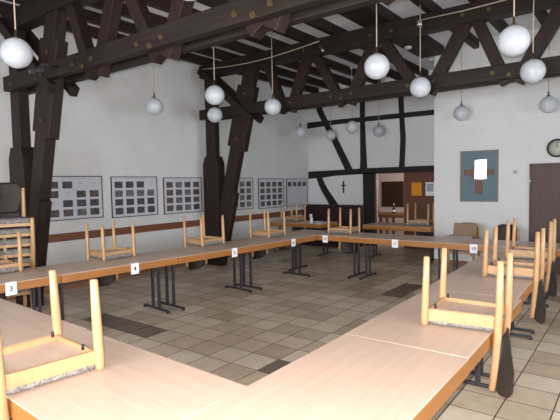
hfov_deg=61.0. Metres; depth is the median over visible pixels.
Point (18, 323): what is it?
folding table
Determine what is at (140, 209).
photo
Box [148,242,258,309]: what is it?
folding table
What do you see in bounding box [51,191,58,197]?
photo
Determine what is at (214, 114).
globe lamp
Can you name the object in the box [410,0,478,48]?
joist
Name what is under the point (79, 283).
baseboard
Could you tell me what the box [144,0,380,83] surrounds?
joist
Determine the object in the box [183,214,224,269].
wooden chair
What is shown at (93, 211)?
photo
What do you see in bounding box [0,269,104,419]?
wooden chair
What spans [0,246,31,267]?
wooden chair
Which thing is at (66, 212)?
photo
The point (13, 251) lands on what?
seat cushion
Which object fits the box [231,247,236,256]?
number tag
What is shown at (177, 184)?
photo
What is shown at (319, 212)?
upholstered bench
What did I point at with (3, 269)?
seat cushion
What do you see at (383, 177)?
wall
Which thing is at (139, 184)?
photo
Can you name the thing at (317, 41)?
cable
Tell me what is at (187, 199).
photo
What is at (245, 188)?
photo poster
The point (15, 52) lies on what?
globe lamp
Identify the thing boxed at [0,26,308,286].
wall
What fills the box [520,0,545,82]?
globe lamp
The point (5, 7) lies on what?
joist
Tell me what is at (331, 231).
seat cushion
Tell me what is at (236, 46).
joist
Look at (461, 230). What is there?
cardboard box
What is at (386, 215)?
wooden table
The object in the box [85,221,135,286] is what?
wooden chair
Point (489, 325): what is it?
seat cushion
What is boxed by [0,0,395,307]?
roof truss
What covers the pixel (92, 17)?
joist
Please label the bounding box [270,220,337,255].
folding table
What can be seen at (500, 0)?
cable
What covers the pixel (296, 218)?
wooden chair
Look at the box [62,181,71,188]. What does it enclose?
photo
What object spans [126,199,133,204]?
photo
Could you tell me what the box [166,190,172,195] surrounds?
photo
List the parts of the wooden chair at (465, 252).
leg, seat frame, post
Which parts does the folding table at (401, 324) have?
leg frame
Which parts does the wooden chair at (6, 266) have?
backrest, post, seat frame, leg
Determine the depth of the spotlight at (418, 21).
6.80 m
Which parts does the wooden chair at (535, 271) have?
leg, leg, seat frame, post, backrest, post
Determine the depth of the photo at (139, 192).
8.91 m
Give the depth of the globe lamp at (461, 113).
8.74 m
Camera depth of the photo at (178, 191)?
9.66 m
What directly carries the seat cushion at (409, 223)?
on the wooden chair at (425, 222)
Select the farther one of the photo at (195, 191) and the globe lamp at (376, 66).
the photo at (195, 191)
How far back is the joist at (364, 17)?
7.32 m
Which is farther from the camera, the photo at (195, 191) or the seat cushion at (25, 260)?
the photo at (195, 191)
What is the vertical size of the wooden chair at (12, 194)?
0.875 m
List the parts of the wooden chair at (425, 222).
leg, post, seat frame, backrest, leg, post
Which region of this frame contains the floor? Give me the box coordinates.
[9,244,559,419]
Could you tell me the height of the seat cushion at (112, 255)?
0.062 m
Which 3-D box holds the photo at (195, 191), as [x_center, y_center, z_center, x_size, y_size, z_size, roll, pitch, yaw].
[-1.767,-0.384,10.030,0.002,0.115,0.164,1,4,37]
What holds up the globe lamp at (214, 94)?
hanging from the ceiling
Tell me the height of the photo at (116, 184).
0.116 m
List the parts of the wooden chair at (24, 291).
seat frame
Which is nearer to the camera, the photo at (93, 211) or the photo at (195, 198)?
the photo at (93, 211)
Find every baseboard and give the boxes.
[5,245,287,300]
[434,259,468,265]
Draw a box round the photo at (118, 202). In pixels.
[115,199,122,205]
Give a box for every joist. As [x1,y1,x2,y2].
[0,1,318,92]
[7,0,328,89]
[88,0,350,85]
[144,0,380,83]
[195,0,402,79]
[304,18,428,75]
[339,3,443,57]
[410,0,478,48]
[468,0,508,32]
[534,10,547,25]
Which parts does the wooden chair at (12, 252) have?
seat frame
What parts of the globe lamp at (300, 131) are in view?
globe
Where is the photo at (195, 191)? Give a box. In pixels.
[193,189,198,194]
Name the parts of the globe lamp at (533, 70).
globe, cord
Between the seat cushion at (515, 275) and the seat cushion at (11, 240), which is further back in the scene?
the seat cushion at (11, 240)
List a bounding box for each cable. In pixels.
[202,41,318,69]
[421,0,504,19]
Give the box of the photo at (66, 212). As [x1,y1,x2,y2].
[63,209,72,216]
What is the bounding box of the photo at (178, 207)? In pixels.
[176,205,182,210]
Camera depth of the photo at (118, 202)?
8.55 m
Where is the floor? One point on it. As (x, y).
(242, 337)
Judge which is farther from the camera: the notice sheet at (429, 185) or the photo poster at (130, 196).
the notice sheet at (429, 185)
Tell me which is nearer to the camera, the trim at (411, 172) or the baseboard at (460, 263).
the baseboard at (460, 263)
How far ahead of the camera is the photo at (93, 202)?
8.16 m
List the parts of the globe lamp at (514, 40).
globe, cord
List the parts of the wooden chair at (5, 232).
backrest, seat frame, leg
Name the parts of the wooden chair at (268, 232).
post, backrest, post, seat frame, leg, leg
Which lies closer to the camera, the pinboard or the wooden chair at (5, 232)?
the wooden chair at (5, 232)
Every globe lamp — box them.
[0,0,32,68]
[146,65,162,114]
[205,7,224,104]
[207,46,222,122]
[265,31,280,114]
[295,118,305,137]
[325,109,335,140]
[346,66,357,133]
[364,4,389,79]
[373,79,384,136]
[410,5,430,97]
[453,47,469,120]
[497,0,530,56]
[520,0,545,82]
[539,43,557,112]
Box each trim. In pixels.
[48,209,303,242]
[375,172,411,245]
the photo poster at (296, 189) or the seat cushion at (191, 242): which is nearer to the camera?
the seat cushion at (191, 242)
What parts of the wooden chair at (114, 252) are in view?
post, leg, backrest, seat frame, post, leg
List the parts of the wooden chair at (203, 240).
post, backrest, leg, seat frame, post, leg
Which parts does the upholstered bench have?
seat, backrest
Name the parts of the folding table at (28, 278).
leg frame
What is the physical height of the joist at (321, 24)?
0.160 m
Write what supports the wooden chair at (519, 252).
on the folding table at (501, 250)
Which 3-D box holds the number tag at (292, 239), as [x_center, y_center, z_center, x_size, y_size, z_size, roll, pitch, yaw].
[0.207,0.543,7.930,0.050,0.130,0.104,2,4,40]
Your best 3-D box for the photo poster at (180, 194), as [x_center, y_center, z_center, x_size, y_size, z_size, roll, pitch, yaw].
[-1.980,-0.302,9.755,0.018,0.730,1.020,1,4,37]
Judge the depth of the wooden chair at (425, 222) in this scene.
9.99 m
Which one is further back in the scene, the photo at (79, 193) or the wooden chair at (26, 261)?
the photo at (79, 193)
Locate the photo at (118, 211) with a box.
[115,208,123,214]
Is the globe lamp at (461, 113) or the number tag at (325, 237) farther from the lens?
the globe lamp at (461, 113)
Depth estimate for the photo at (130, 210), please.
8.74 m
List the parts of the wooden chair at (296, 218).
seat frame, leg, backrest, post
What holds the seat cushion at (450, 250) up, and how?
on the wooden chair at (465, 252)
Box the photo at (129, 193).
[126,190,133,196]
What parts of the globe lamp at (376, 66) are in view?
cord, globe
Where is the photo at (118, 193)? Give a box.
[115,190,122,196]
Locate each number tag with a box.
[3,281,16,295]
[129,262,138,274]
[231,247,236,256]
[291,238,295,246]
[323,235,327,242]
[392,239,398,247]
[470,244,477,252]
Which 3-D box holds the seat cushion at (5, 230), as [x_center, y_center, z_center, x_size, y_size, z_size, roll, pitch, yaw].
[-3.269,0.245,5.742,0.419,0.062,0.442,-4,4,-37]
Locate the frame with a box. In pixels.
[307,97,433,245]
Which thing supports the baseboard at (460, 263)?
attached to the wall at (509, 119)
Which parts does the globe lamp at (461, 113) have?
globe, cord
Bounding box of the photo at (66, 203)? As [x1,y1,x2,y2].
[63,200,72,206]
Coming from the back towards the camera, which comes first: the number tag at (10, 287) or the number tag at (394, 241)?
the number tag at (394, 241)
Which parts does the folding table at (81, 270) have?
leg frame, leg frame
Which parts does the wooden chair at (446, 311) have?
leg, leg, seat frame, post, backrest, post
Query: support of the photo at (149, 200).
attached to the photo poster at (130, 196)
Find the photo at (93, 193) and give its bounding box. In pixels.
[90,190,98,196]
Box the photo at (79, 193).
[76,190,85,196]
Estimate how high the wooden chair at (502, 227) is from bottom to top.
0.875 m
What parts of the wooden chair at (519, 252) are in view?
leg, leg, seat frame, post, backrest, post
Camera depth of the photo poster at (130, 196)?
8.80 m
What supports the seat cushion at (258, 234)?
on the wooden chair at (268, 232)
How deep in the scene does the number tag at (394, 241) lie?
7.57 m
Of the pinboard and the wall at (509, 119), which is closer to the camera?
the wall at (509, 119)
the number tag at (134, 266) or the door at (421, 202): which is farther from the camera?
the door at (421, 202)
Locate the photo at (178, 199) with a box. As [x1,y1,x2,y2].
[176,197,181,202]
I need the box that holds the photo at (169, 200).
[167,198,172,203]
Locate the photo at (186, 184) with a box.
[184,182,190,186]
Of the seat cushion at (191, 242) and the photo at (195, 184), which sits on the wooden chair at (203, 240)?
the seat cushion at (191, 242)
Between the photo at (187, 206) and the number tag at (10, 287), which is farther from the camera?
the photo at (187, 206)
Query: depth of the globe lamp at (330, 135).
12.47 m
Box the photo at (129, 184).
[126,181,133,187]
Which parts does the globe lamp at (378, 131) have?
globe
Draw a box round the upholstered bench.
[301,204,362,247]
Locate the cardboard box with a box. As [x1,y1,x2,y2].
[445,223,481,238]
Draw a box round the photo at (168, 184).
[166,182,172,187]
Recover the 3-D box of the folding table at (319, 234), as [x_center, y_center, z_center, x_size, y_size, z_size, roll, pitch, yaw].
[0.850,0.790,8.805,1.489,0.735,0.744,1,4,37]
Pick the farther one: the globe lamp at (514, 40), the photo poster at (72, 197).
the photo poster at (72, 197)
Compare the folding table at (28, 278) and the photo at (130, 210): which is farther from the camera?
the photo at (130, 210)
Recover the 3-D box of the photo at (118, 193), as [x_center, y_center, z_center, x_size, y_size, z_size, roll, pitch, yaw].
[-2.894,-0.294,8.545,0.002,0.117,0.163,1,4,37]
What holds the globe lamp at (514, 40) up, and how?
hanging from the ceiling
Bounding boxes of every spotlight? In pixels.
[29,63,58,73]
[416,19,422,26]
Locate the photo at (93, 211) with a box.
[90,208,98,214]
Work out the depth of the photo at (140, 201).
8.93 m
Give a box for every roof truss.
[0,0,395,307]
[197,0,559,265]
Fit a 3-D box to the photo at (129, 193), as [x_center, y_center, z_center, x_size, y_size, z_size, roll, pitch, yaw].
[-2.754,-0.307,8.730,0.002,0.117,0.163,1,4,37]
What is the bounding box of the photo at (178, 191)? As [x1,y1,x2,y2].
[176,189,181,194]
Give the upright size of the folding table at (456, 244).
0.735 m
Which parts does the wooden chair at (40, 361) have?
post, seat frame, leg, leg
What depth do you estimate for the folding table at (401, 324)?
2.98 m
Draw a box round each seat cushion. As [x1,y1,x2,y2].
[0,216,29,223]
[0,226,29,234]
[0,236,29,244]
[0,246,29,255]
[0,256,29,262]
[0,266,18,273]
[6,364,94,395]
[17,288,29,292]
[90,252,132,259]
[187,240,222,245]
[252,232,283,237]
[282,219,303,220]
[330,230,357,233]
[408,222,431,225]
[428,314,504,331]
[449,249,469,252]
[487,273,532,278]
[513,256,546,259]
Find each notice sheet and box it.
[412,182,421,195]
[426,182,433,195]
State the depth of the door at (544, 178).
8.28 m
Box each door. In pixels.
[404,172,433,249]
[529,163,559,274]
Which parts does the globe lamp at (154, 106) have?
globe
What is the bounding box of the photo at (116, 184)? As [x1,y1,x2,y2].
[114,182,122,187]
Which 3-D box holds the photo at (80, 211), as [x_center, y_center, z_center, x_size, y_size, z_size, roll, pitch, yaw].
[-3.325,0.034,7.987,0.002,0.113,0.166,1,4,37]
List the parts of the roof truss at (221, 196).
post, post casing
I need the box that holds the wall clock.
[546,139,559,156]
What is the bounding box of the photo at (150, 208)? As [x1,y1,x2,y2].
[148,206,154,211]
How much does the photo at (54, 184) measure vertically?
0.113 m
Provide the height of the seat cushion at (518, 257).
0.062 m
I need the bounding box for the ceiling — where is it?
[0,0,550,87]
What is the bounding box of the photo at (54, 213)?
[51,210,58,217]
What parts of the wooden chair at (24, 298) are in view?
post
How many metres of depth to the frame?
12.30 m
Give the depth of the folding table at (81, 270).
5.74 m
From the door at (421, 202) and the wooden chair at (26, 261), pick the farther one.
the door at (421, 202)
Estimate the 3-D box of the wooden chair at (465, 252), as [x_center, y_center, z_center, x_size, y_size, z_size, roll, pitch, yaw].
[3.346,0.685,8.618,0.479,0.875,0.525,1,4,37]
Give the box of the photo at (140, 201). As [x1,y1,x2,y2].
[137,198,144,204]
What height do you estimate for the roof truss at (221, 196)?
4.129 m
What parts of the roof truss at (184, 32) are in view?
post, post casing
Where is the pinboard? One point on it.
(392, 192)
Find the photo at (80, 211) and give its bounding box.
[77,208,86,215]
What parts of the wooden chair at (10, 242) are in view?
seat frame, leg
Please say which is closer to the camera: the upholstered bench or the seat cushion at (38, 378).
the seat cushion at (38, 378)
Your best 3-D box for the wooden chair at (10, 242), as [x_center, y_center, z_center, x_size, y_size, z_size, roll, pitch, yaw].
[-3.309,0.349,5.804,0.479,0.875,0.525,-4,4,-37]
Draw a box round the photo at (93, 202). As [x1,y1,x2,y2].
[90,199,98,205]
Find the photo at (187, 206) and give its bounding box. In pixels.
[185,204,190,209]
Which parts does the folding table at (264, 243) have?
leg frame, leg frame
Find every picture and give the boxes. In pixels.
[427,184,432,191]
[460,149,498,201]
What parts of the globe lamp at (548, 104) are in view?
globe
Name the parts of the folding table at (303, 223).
leg frame, leg frame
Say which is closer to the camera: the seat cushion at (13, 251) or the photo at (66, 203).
the seat cushion at (13, 251)
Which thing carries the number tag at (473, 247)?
attached to the folding table at (456, 244)
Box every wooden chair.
[0,182,35,254]
[0,202,35,264]
[0,211,34,268]
[0,231,22,299]
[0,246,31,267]
[0,256,30,267]
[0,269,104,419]
[10,288,31,308]
[23,288,31,305]
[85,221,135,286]
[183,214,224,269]
[249,210,285,258]
[281,202,305,230]
[327,207,359,253]
[406,203,433,235]
[421,248,513,397]
[447,226,479,272]
[482,226,545,323]
[493,224,519,240]
[505,218,556,296]
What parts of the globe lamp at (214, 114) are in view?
globe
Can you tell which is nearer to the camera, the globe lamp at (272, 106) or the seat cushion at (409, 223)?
the globe lamp at (272, 106)
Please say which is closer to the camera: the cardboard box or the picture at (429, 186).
the cardboard box
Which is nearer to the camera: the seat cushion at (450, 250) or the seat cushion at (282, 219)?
the seat cushion at (450, 250)
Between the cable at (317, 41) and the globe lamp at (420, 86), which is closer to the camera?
the globe lamp at (420, 86)
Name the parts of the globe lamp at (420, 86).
globe, cord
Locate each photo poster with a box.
[50,176,103,220]
[110,176,157,217]
[163,177,201,214]
[237,178,253,209]
[258,178,283,208]
[286,178,307,206]
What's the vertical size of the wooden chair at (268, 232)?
0.875 m
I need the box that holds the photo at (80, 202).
[77,199,85,206]
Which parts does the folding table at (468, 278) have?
leg frame, leg frame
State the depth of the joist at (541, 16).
7.18 m
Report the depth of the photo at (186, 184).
9.83 m
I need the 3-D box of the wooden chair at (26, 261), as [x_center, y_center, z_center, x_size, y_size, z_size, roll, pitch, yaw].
[-3.346,0.594,5.875,0.479,0.875,0.525,-4,4,-37]
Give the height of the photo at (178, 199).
0.115 m
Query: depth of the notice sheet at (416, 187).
11.56 m
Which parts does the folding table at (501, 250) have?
leg frame, leg frame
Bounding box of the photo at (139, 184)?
[136,181,143,187]
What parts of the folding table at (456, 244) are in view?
leg frame, leg frame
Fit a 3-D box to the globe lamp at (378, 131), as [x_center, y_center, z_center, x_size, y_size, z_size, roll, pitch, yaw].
[2.424,-2.547,11.684,0.284,1.492,0.284,1,4,37]
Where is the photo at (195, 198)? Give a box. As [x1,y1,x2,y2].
[193,196,198,201]
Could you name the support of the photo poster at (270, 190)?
attached to the wall at (107, 130)
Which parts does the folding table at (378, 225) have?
leg frame, leg frame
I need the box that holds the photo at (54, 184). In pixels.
[51,182,57,188]
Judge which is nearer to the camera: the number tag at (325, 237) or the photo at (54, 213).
the photo at (54, 213)
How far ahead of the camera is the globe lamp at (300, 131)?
11.48 m
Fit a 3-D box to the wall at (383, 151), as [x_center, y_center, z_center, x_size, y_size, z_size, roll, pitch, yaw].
[2.604,-1.170,12.142,4.410,4.300,0.150,1,4,37]
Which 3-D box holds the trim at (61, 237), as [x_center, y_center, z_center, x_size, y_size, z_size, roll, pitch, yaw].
[-3.216,0.415,8.141,0.025,0.130,13.420,1,4,37]
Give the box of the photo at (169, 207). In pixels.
[167,205,173,210]
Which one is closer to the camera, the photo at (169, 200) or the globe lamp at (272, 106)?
the globe lamp at (272, 106)
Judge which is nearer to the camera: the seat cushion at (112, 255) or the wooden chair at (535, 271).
the wooden chair at (535, 271)
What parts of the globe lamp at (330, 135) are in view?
globe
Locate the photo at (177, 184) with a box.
[175,182,181,187]
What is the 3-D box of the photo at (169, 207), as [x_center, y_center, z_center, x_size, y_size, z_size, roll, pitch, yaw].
[-2.187,-0.035,9.488,0.002,0.115,0.164,1,4,37]
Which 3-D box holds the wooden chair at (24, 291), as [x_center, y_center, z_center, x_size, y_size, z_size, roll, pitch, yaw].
[-3.403,0.961,5.982,0.479,0.875,0.525,-4,4,-37]
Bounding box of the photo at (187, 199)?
[185,197,190,201]
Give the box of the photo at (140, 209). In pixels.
[137,206,144,212]
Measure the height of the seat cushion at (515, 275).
0.062 m
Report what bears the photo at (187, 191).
attached to the photo poster at (180, 194)
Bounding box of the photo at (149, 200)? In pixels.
[147,198,154,203]
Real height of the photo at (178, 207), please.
0.115 m
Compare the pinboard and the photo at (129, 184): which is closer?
the photo at (129, 184)
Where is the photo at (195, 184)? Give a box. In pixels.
[193,182,198,186]
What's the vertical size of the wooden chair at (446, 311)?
0.875 m
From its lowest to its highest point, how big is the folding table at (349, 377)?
0.735 m
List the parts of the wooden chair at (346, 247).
leg, post, seat frame, backrest, leg, post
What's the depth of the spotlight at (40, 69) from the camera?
5.53 m
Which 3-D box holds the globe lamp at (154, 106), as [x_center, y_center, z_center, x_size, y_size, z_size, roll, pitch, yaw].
[-2.078,-2.275,7.801,0.284,1.422,0.284,1,4,37]
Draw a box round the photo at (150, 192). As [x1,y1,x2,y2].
[147,189,153,195]
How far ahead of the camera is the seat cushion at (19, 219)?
5.58 m
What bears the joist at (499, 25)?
attached to the ceiling
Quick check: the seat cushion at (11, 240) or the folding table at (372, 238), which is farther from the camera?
the folding table at (372, 238)
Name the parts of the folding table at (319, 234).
leg frame, leg frame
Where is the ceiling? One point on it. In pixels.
(402, 8)
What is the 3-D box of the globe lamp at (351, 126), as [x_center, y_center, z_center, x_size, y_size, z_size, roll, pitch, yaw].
[1.621,-2.477,10.726,0.284,1.492,0.284,1,4,37]
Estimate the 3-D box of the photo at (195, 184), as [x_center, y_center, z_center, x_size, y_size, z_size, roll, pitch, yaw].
[-1.770,-0.539,10.021,0.002,0.115,0.164,1,4,37]
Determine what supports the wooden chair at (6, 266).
on the folding table at (28, 278)
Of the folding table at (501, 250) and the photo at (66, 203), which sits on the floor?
the folding table at (501, 250)
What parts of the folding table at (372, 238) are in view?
leg frame, leg frame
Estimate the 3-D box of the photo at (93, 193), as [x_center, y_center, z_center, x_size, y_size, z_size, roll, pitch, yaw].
[-3.187,-0.284,8.158,0.002,0.113,0.166,1,4,37]
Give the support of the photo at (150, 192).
attached to the photo poster at (130, 196)
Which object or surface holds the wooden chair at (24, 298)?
on the wooden chair at (24, 291)
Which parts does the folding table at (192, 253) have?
leg frame, leg frame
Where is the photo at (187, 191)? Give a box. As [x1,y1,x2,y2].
[185,189,190,194]
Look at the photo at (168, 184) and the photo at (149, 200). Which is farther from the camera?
the photo at (168, 184)
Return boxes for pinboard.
[381,181,403,206]
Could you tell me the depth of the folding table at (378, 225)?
9.89 m
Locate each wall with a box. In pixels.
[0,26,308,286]
[307,70,433,244]
[378,173,403,234]
[434,27,559,261]
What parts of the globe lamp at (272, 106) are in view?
cord, globe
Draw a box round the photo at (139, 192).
[137,190,143,195]
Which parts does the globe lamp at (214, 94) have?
globe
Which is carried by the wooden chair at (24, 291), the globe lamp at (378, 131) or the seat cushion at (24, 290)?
the seat cushion at (24, 290)
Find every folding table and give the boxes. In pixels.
[0,268,60,312]
[0,298,85,419]
[7,329,246,419]
[35,252,177,320]
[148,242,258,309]
[185,334,468,419]
[226,233,315,289]
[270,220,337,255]
[286,229,369,278]
[345,289,521,389]
[352,233,453,279]
[362,222,433,261]
[429,263,532,377]
[440,238,559,302]
[468,247,556,333]
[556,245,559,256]
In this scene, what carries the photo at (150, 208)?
attached to the photo poster at (130, 196)
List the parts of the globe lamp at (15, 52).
cord, globe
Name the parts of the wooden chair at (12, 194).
backrest, seat frame, post, leg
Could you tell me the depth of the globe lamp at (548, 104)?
7.88 m
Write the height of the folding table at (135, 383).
0.735 m
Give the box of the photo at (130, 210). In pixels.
[127,207,133,213]
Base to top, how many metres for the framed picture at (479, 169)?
0.960 m
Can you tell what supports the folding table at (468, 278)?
on the floor
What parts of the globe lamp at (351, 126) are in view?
globe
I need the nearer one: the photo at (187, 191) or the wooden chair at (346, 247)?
the wooden chair at (346, 247)
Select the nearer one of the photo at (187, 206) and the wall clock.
the wall clock
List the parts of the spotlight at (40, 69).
arm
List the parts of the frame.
post, post, rail, rail, post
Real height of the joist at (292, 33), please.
0.160 m
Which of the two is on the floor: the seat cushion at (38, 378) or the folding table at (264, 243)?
the folding table at (264, 243)
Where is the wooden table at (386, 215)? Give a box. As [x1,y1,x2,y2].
[378,212,403,233]
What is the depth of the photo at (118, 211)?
8.56 m
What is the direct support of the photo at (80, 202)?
attached to the photo poster at (72, 197)
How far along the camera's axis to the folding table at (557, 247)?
6.21 m

